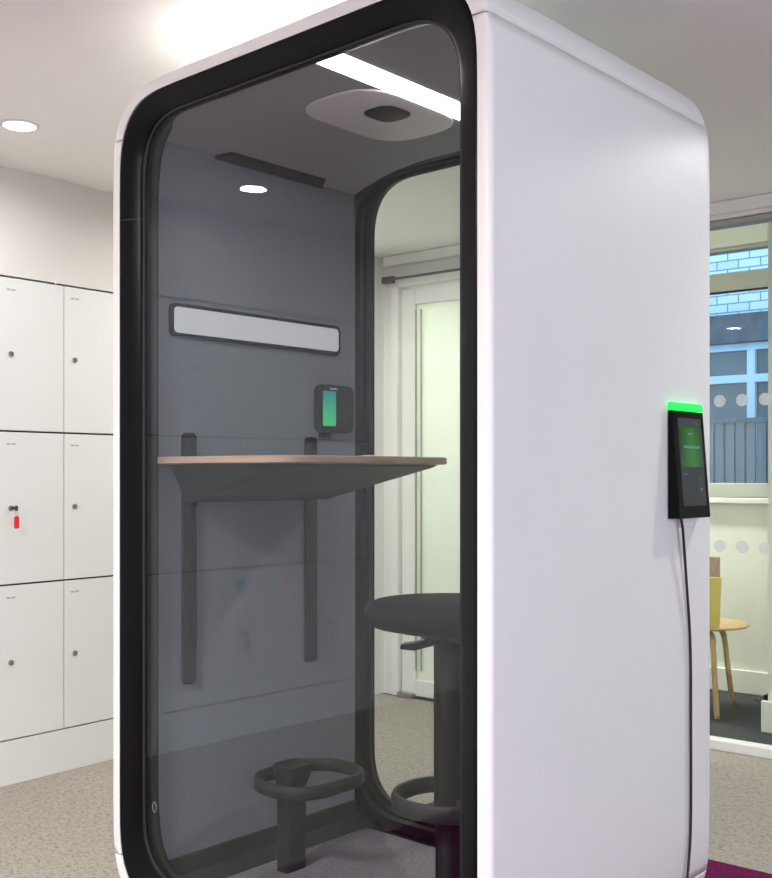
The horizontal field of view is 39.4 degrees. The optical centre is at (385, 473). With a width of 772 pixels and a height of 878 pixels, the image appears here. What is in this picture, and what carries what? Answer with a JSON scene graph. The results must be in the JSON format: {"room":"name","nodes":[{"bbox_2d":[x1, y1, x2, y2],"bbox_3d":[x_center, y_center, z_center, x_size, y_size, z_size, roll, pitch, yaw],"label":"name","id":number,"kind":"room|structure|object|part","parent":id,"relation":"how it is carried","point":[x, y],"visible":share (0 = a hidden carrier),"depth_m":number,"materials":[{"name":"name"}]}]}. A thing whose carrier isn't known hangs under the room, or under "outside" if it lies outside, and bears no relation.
{"room":"open office area","nodes":[
{"label":"open office area","id":0,"kind":"room"},
{"bbox_2d":[0,166,383,694],"bbox_3d":[-2.637,0.010,3.059,0.500,2.360,7.780,0,0,39],"label":"wall","id":1,"kind":"structure","parent":0,"point":[51,230],"depth_m":4.33,"materials":[{"name":"beige paint"}]},
{"bbox_2d":[0,718,112,786],"bbox_3d":[-2.135,1.106,3.639,0.459,0.168,3.815,0,0,39],"label":"baseboard","id":2,"kind":"structure","parent":1,"relation":"attached to","point":[25,758],"depth_m":4.27,"materials":[{"name":"laminate"}]},
{"bbox_2d":[0,276,62,740],"bbox_3d":[-1.549,0.132,4.337,0.458,1.776,0.282,0,0,39],"label":"locker","id":3,"kind":"object","parent":2,"relation":"on","point":[31,312],"visible":1,"depth_m":4.19,"materials":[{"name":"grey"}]},
{"bbox_3d":[-1.437,-0.706,4.125,0.001,0.018,0.048,0,0,39],"label":"number plate","id":4,"kind":"part","parent":3,"relation":"part of","materials":[{"name":"laminate"}]},
{"bbox_3d":[-1.437,-0.115,4.125,0.001,0.018,0.048,0,0,39],"label":"number plate","id":5,"kind":"part","parent":3,"relation":"part of","materials":[{"name":"plastic"}]},
{"bbox_3d":[-1.437,0.474,4.125,0.001,0.018,0.048,0,0,39],"label":"number plate","id":6,"kind":"part","parent":3,"relation":"part of","materials":[{"name":"laminate"}]},
{"bbox_2d":[12,505,18,528],"bbox_3d":[-1.415,0.164,4.108,0.044,0.089,0.020,0,0,39],"label":"key","id":7,"kind":"object","parent":3,"relation":"attached to","point":[16,518],"visible":1,"depth_m":4.10,"materials":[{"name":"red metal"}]},
{"bbox_3d":[-1.385,-0.460,4.202,0.018,0.584,0.281,0,0,39],"label":"door","id":8,"kind":"part","parent":3,"relation":"part of","materials":[{"name":"laminate"}]},
{"bbox_3d":[-1.385,0.131,4.202,0.018,0.582,0.281,0,0,39],"label":"door","id":9,"kind":"part","parent":3,"relation":"part of","materials":[{"name":"laminate"}]},
{"bbox_3d":[-1.385,0.723,4.202,0.018,0.588,0.281,0,0,39],"label":"door","id":10,"kind":"part","parent":3,"relation":"part of","materials":[{"name":"laminate"}]},
{"bbox_2d":[61,286,112,727],"bbox_3d":[-1.368,0.132,4.557,0.458,1.776,0.282,0,0,39],"label":"locker","id":11,"kind":"object","parent":2,"relation":"on","point":[87,433],"visible":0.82,"depth_m":4.40,"materials":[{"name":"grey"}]},
{"bbox_3d":[-1.256,-0.706,4.346,0.001,0.018,0.048,0,0,39],"label":"number plate","id":12,"kind":"part","parent":11,"relation":"part of","materials":[{"name":"laminate"}]},
{"bbox_3d":[-1.256,-0.115,4.346,0.001,0.018,0.048,0,0,39],"label":"number plate","id":13,"kind":"part","parent":11,"relation":"part of","materials":[{"name":"plastic"}]},
{"bbox_3d":[-1.256,0.474,4.346,0.001,0.018,0.048,0,0,39],"label":"number plate","id":14,"kind":"part","parent":11,"relation":"part of","materials":[{"name":"laminate"}]},
{"bbox_3d":[-1.204,-0.460,4.423,0.018,0.584,0.281,0,0,39],"label":"door","id":15,"kind":"part","parent":11,"relation":"part of","materials":[{"name":"laminate"}]},
{"bbox_3d":[-1.204,0.131,4.423,0.018,0.582,0.281,0,0,39],"label":"door","id":16,"kind":"part","parent":11,"relation":"part of","materials":[{"name":"metal"}]},
{"bbox_3d":[-1.204,0.723,4.423,0.018,0.588,0.281,0,0,39],"label":"door","id":17,"kind":"part","parent":11,"relation":"part of","materials":[{"name":"laminate"}]},
{"bbox_2d":[0,0,771,258],"bbox_3d":[-0.146,-1.220,0.948,7.029,0.100,7.880,0,0,39],"label":"ceiling","id":18,"kind":"structure","parent":0,"point":[72,69],"depth_m":3.08,"materials":[{"name":"paint"}]},
{"bbox_2d":[0,119,39,131],"bbox_3d":[-1.228,-1.167,3.610,0.128,0.006,0.128,0,0,39],"label":"recessed light","id":19,"kind":"object","parent":18,"relation":"in","point":[19,125],"visible":1,"depth_m":3.60,"materials":[{"name":"white plastic"}]},
{"bbox_2d":[4,121,35,130],"bbox_3d":[-1.228,-1.168,3.610,0.102,0.003,0.102,0,0,39],"label":"diffuser","id":20,"kind":"object","parent":19,"relation":"attached to","point":[10,125],"depth_m":3.60,"materials":[{"name":"white plastic"}]},
{"bbox_2d":[0,689,771,877],"bbox_3d":[0.246,1.240,1.481,7.100,0.100,9.200,0,0,39],"label":"floor","id":21,"kind":"structure","parent":0,"point":[57,825],"depth_m":3.91,"materials":[{"name":"beige carpet"}]},
{"bbox_2d":[113,0,709,877],"bbox_3d":[0.059,0.082,2.854,1.265,2.217,0.985,0,0,42],"label":"booth","id":22,"kind":"object","parent":21,"relation":"on","point":[252,177],"visible":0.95,"depth_m":2.72,"materials":[{"name":"white paint"}]},
{"bbox_3d":[-0.386,0.064,3.252,0.073,1.915,0.985,0,0,42],"label":"panel","id":23,"kind":"part","parent":22,"relation":"part of","materials":[{"name":"white paint"}]},
{"bbox_2d":[169,302,339,354],"bbox_3d":[-0.374,-0.428,3.220,0.012,0.094,0.670,0,0,42],"label":"lamp","id":24,"kind":"object","parent":22,"relation":"attached to","point":[203,324],"depth_m":3.18,"materials":[{"name":"grey plastic"}]},
{"bbox_3d":[-0.369,1.103,3.223,0.012,0.075,0.815,0,0,42],"label":"skirting","id":25,"kind":"part","parent":22,"relation":"part of","materials":[{"name":"grey plastic"}]},
{"bbox_2d":[215,152,325,188],"bbox_3d":[-0.334,-0.914,3.240,0.033,0.022,0.433,0,0,42],"label":"air vent","id":26,"kind":"object","parent":22,"relation":"attached to","point":[247,163],"depth_m":3.23,"materials":[{"name":"black plastic"}]},
{"bbox_3d":[-0.232,0.068,2.530,1.205,2.129,0.111,0,0,42],"label":"frame","id":27,"kind":"part","parent":22,"relation":"part of","materials":[{"name":"black"}]},
{"bbox_2d":[158,432,446,684],"bbox_3d":[-0.216,0.236,3.002,0.534,0.704,0.666,0,0,42],"label":"table","id":28,"kind":"object","parent":22,"relation":"attached to","point":[309,477],"visible":1,"depth_m":3.00,"materials":[{"name":"brown wood"}]},
{"bbox_3d":[-0.552,0.236,3.018,0.012,0.704,0.047,0,0,42],"label":"rail","id":29,"kind":"part","parent":28,"relation":"part of","materials":[{"name":"black plastic"}]},
{"bbox_3d":[-0.235,0.236,3.373,0.012,0.704,0.047,0,0,42],"label":"rail","id":30,"kind":"part","parent":28,"relation":"part of","materials":[{"name":"black plastic"}]},
{"bbox_2d":[253,758,364,873],"bbox_3d":[-0.216,0.987,3.054,0.255,0.307,0.315,0,0,42],"label":"footrest","id":31,"kind":"object","parent":22,"relation":"on","point":[291,776],"visible":1,"depth_m":3.08,"materials":[{"name":"grey plastic"}]},
{"bbox_3d":[-0.270,0.987,3.111,0.081,0.307,0.100,0,0,42],"label":"post","id":32,"kind":"part","parent":31,"relation":"part of","materials":[{"name":"grey plastic"}]},
{"bbox_2d":[314,384,353,437],"bbox_3d":[-0.164,-0.200,3.443,0.023,0.167,0.165,0,0,42],"label":"tablet","id":33,"kind":"object","parent":22,"relation":"attached to","point":[333,404],"visible":1,"depth_m":3.43,"materials":[{"name":"black plastic"}]},
{"bbox_2d":[317,54,459,119],"bbox_3d":[0.108,-0.974,2.785,0.083,0.008,0.794,0,0,42],"label":"ceiling lamp","id":34,"kind":"object","parent":22,"relation":"attached to","point":[389,83],"depth_m":2.69,"materials":[{"name":"white plastic"}]},
{"bbox_3d":[0.353,0.068,3.184,1.205,2.129,0.092,0,0,42],"label":"frame","id":35,"kind":"part","parent":22,"relation":"part of","materials":[{"name":"black"}]},
{"bbox_3d":[0.059,1.149,2.854,0.865,0.010,0.885,0,0,42],"label":"sill","id":36,"kind":"part","parent":22,"relation":"part of","materials":[{"name":"grey plastic"}]},
{"bbox_2d":[364,593,459,877],"bbox_3d":[0.160,0.730,2.754,0.434,0.821,0.434,0,0,34],"label":"stool","id":37,"kind":"object","parent":22,"relation":"on","point":[434,617],"visible":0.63,"depth_m":2.72,"materials":[{"name":"black plastic"}]},
{"bbox_3d":[0.160,0.359,2.754,0.434,0.081,0.434,0,0,34],"label":"seat","id":38,"kind":"part","parent":37,"relation":"part of","materials":[{"name":"black fabric"}]},
{"bbox_3d":[0.086,0.434,2.772,0.092,0.035,0.052,0,0,14],"label":"height lever","id":39,"kind":"part","parent":37,"relation":"part of","materials":[{"name":"black plastic"}]},
{"bbox_3d":[0.160,0.466,2.754,0.150,0.125,0.150,0,0,34],"label":"seat mount","id":40,"kind":"part","parent":37,"relation":"part of","materials":[{"name":"black plastic"}]},
{"bbox_3d":[0.503,0.064,2.457,0.073,1.915,0.985,0,0,42],"label":"panel","id":41,"kind":"part","parent":22,"relation":"part of","materials":[{"name":"white paint"}]},
{"bbox_2d":[668,402,709,526],"bbox_3d":[0.746,-0.022,2.649,0.034,0.304,0.167,0,0,42],"label":"tablet","id":42,"kind":"object","parent":22,"relation":"attached to","point":[688,493],"visible":0.99,"depth_m":2.63,"materials":[{"name":"black plastic"}]},
{"bbox_2d":[680,519,691,877],"bbox_3d":[0.667,0.650,2.543,0.016,1.084,0.337,0,0,32],"label":"power cable","id":43,"kind":"object","parent":42,"relation":"hanging from","point":[681,520],"visible":0.97,"depth_m":2.67,"materials":[{"name":"black plastic"}]},
{"bbox_2d":[710,577,749,718],"bbox_3d":[1.600,0.847,5.445,0.452,0.694,0.479,0,0,39],"label":"chair","id":44,"kind":"object","parent":21,"relation":"on","point":[721,625],"visible":0.38,"depth_m":5.25,"materials":[{"name":"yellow wood"}]},
{"bbox_2d":[710,556,719,576],"bbox_3d":[1.559,0.582,5.465,0.272,0.333,0.025,0,0,39],"label":"board","id":45,"kind":"object","parent":44,"relation":"on","point":[714,561],"visible":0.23,"depth_m":5.38,"materials":[{"name":"beige wood"}]},
{"bbox_3d":[1.605,0.983,5.320,0.038,0.421,0.222,0,0,-1],"label":"leg","id":46,"kind":"part","parent":44,"relation":"part of","materials":[{"name":"brown wood"}]},
{"bbox_3d":[1.470,0.630,5.314,0.370,0.260,0.111,0,0,44],"label":"backrest","id":47,"kind":"part","parent":44,"relation":"part of","materials":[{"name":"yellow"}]},
{"bbox_3d":[1.715,0.983,5.521,0.223,0.421,0.038,0,0,-33],"label":"leg","id":48,"kind":"part","parent":44,"relation":"part of","materials":[{"name":"brown wood"}]},
{"bbox_3d":[1.604,0.762,5.450,0.452,0.024,0.452,0,0,39],"label":"seat","id":49,"kind":"part","parent":44,"relation":"part of","materials":[{"name":"brown wood"}]},
{"bbox_2d":[710,736,771,758],"bbox_3d":[2.969,1.169,3.417,5.150,0.042,0.070,0,0,39],"label":"trim","id":50,"kind":"structure","parent":21,"relation":"on","point":[716,743],"depth_m":4.58,"materials":[{"name":"white"}]},
{"bbox_2d":[763,693,767,700],"bbox_3d":[2.040,1.173,5.610,0.130,0.035,0.060,0,0,39],"label":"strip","id":51,"kind":"object","parent":21,"relation":"on","point":[765,697],"visible":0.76,"depth_m":5.62,"materials":[{"name":"black plastic"}]},
{"bbox_2d":[384,257,459,693],"bbox_3d":[0.513,0.010,5.492,1.279,2.360,0.100,0,0,39],"label":"door frame","id":52,"kind":"structure","parent":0,"point":[451,262],"depth_m":5.84,"materials":[{"name":"beige paint"}]},
{"bbox_2d":[381,267,459,698],"bbox_3d":[0.515,0.064,5.409,1.270,2.245,0.167,0,0,39],"label":"door","id":53,"kind":"structure","parent":52,"relation":"in","point":[425,310],"depth_m":5.69,"materials":[{"name":"white"}]},
{"bbox_3d":[0.474,-1.032,5.359,1.270,0.035,0.037,0,0,39],"label":"rail","id":54,"kind":"part","parent":53,"relation":"part of","materials":[{"name":"grey metal"}]},
{"bbox_3d":[0.432,-1.030,5.520,0.880,0.059,0.100,0,0,39],"label":"frame","id":55,"kind":"part","parent":53,"relation":"part of","materials":[{"name":"white"}]},
{"bbox_3d":[0.434,0.095,5.515,0.700,2.000,0.010,0,0,39],"label":"pane","id":56,"kind":"part","parent":53,"relation":"part of","materials":[{"name":"clear glass"}]},
{"bbox_2d":[383,193,771,267],"bbox_3d":[2.467,-1.142,3.790,6.399,0.054,0.049,0,0,39],"label":"trim","id":57,"kind":"structure","parent":52,"relation":"attached to","point":[761,201],"depth_m":5.49,"materials":[{"name":"beige paint"}]},
{"bbox_2d":[710,207,771,221],"bbox_3d":[2.985,-1.133,3.437,5.150,0.073,0.100,0,0,39],"label":"trim","id":58,"kind":"structure","parent":52,"relation":"attached to","point":[764,210],"depth_m":4.59,"materials":[{"name":"beige paint"}]},
{"bbox_2d":[710,223,767,672],"bbox_3d":[3.140,-0.120,5.004,7.100,2.620,0.200,0,0,39],"label":"wall","id":59,"kind":"structure","parent":0,"point":[744,587],"depth_m":5.86,"materials":[{"name":"white paint"}]},
{"bbox_2d":[710,242,767,503],"bbox_3d":[1.833,-0.545,5.974,1.750,1.410,0.140,0,0,39],"label":"window","id":60,"kind":"structure","parent":59,"relation":"in","point":[756,279],"depth_m":5.89,"materials":[{"name":"grey paint"}]},
{"bbox_3d":[1.711,0.145,6.029,1.490,0.030,0.070,0,0,39],"label":"sill","id":61,"kind":"part","parent":60,"relation":"part of","materials":[{"name":"white"}]},
{"bbox_2d":[710,666,767,695],"bbox_3d":[1.294,1.127,6.380,2.500,0.125,0.018,0,0,39],"label":"baseboard","id":62,"kind":"structure","parent":59,"relation":"attached to","point":[744,681],"depth_m":5.83,"materials":[{"name":"white"}]},
{"bbox_2d":[710,213,771,230],"bbox_3d":[2.981,-1.083,3.432,5.150,0.021,0.072,0,0,39],"label":"trim","id":63,"kind":"structure","parent":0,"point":[763,218],"depth_m":4.61,"materials":[{"name":"silver metal"}]},
{"bbox_2d":[714,393,770,553],"bbox_3d":[1.836,0.037,4.356,2.208,2.225,0.014,0,0,39],"label":"dots","id":64,"kind":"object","parent":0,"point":[764,398],"depth_m":4.60,"materials":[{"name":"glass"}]},
{"bbox_2d":[768,222,771,700],"bbox_3d":[2.208,-0.120,5.123,0.492,2.620,0.800,0,0,39],"label":"wall pillar","id":65,"kind":"structure","parent":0,"point":[769,223],"depth_m":4.96,"materials":[{"name":"white paint"}]},
{"bbox_2d":[761,700,771,732],"bbox_3d":[1.940,1.117,4.809,0.527,0.145,0.025,0,0,39],"label":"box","id":66,"kind":"structure","parent":65,"relation":"attached to","point":[766,706],"depth_m":4.95,"materials":[{"name":"white"}]},
{"label":"outside","id":67,"kind":"structure","parent":0,"visible":0},
{"bbox_3d":[4.061,2.240,9.670,18.000,0.100,7.900,0,0,39],"label":"ground","id":68,"kind":"structure","parent":67,"visible":0},
{"bbox_2d":[710,417,767,482],"bbox_3d":[4.136,0.760,8.107,8.100,2.460,0.060,0,0,39],"label":"fence","id":69,"kind":"object","parent":68,"relation":"on","point":[761,422],"visible":0.05,"depth_m":9.05,"materials":[{"name":"grey"}]},
{"bbox_3d":[4.136,-0.450,8.107,8.100,0.040,0.060,0,0,39],"label":"rail","id":70,"kind":"part","parent":69,"relation":"part of","materials":[{"name":"metal"}]},
{"bbox_2d":[710,249,767,482],"bbox_3d":[3.775,-1.810,9.322,12.000,8.000,0.400,0,0,39],"label":"building","id":71,"kind":"structure","parent":68,"relation":"on","point":[738,321],"depth_m":9.68,"materials":[{"name":"brick"}]},
{"bbox_3d":[2.787,0.250,10.057,1.240,2.780,0.020,0,0,39],"label":"pane","id":72,"kind":"part","parent":71,"relation":"part of","materials":[{"name":"grey"}]},
{"bbox_3d":[3.791,0.250,9.232,1.240,2.780,0.020,0,0,39],"label":"pane","id":73,"kind":"part","parent":71,"relation":"part of","materials":[{"name":"grey"}]}
]}

